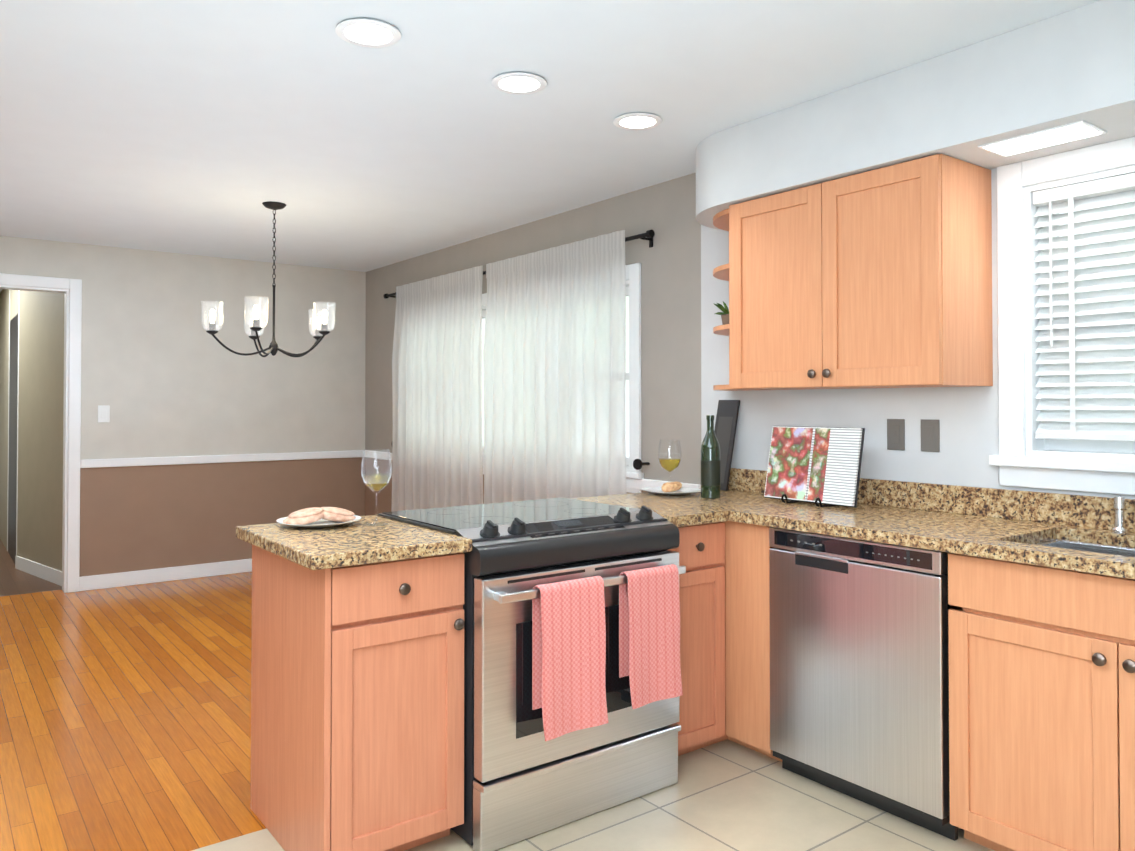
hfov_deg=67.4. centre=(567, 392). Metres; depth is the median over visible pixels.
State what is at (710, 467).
wine bottle
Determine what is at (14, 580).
floor
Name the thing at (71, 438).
door frame
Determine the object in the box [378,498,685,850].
stove
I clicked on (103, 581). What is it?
baseboard
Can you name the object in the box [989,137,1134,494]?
window
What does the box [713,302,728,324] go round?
potted plant
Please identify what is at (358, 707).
base cabinet
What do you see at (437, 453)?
curtain
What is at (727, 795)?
floor
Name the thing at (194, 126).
ceiling
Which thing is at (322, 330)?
chandelier
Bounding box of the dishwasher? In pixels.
[769,527,957,840]
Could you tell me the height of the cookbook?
0.304 m
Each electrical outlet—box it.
[887,419,904,449]
[921,419,939,451]
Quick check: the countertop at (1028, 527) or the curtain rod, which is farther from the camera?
the curtain rod
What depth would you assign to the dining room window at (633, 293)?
4.48 m
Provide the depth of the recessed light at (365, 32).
2.58 m
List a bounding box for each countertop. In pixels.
[236,515,471,569]
[604,468,1134,578]
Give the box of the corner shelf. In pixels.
[713,209,761,390]
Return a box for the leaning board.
[714,400,739,490]
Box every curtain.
[391,265,482,511]
[483,230,625,503]
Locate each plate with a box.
[276,507,360,527]
[642,482,700,494]
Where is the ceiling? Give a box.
[0,0,1098,291]
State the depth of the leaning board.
3.91 m
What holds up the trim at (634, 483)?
attached to the wall at (683, 345)
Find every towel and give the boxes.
[532,576,607,740]
[619,564,682,708]
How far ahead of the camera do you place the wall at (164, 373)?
6.46 m
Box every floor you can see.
[0,539,61,595]
[0,572,265,850]
[192,739,994,850]
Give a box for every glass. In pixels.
[361,449,391,525]
[658,439,680,498]
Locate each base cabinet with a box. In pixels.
[253,545,464,850]
[668,521,727,755]
[948,539,1134,850]
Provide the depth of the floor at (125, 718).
3.55 m
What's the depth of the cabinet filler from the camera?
3.12 m
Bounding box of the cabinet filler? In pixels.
[725,521,781,761]
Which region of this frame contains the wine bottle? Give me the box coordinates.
[701,415,719,498]
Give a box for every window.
[482,263,643,492]
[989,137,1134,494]
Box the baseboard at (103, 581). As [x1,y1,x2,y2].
[79,559,251,590]
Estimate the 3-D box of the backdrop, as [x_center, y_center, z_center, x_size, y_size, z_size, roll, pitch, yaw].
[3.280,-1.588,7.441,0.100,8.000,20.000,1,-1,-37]
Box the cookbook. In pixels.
[764,426,864,507]
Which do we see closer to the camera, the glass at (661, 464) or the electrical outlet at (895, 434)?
the electrical outlet at (895, 434)
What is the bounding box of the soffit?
[696,0,1134,229]
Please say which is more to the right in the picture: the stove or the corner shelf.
the corner shelf
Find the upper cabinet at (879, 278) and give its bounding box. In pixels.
[729,154,992,389]
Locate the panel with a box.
[251,545,253,810]
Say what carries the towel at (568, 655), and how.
hanging from the stove
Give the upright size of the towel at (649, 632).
0.426 m
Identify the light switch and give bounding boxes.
[98,405,109,421]
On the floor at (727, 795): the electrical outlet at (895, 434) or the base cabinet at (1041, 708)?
the base cabinet at (1041, 708)
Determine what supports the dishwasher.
on the floor at (727, 795)
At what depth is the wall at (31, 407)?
6.60 m
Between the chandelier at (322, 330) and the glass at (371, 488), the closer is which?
the glass at (371, 488)
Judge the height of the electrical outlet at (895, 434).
0.120 m
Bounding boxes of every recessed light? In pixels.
[335,18,400,47]
[491,72,546,93]
[613,113,661,129]
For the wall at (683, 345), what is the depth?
4.19 m
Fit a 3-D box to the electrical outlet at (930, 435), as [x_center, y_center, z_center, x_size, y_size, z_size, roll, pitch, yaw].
[1.351,0.160,3.173,0.009,0.120,0.074,1,-1,-37]
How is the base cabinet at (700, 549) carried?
on the floor at (727, 795)
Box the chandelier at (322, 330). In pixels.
[200,201,335,356]
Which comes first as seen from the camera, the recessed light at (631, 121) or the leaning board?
the recessed light at (631, 121)
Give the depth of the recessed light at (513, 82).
2.98 m
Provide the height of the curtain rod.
1.218 m
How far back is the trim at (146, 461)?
6.50 m
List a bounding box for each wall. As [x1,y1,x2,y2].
[0,236,365,576]
[0,289,64,585]
[365,165,1134,515]
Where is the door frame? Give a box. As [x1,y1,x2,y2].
[0,273,81,592]
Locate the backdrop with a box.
[482,200,1134,456]
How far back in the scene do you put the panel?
2.75 m
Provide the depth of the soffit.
2.75 m
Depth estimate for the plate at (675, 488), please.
3.73 m
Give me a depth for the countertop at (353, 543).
2.46 m
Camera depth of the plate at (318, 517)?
2.75 m
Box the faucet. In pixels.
[1111,495,1127,533]
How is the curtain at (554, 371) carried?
hanging from the curtain rod
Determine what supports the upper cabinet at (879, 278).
attached to the wall at (683, 345)
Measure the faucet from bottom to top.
0.400 m
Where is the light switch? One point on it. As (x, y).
(103, 413)
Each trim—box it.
[80,450,362,467]
[363,450,700,489]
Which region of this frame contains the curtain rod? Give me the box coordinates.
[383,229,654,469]

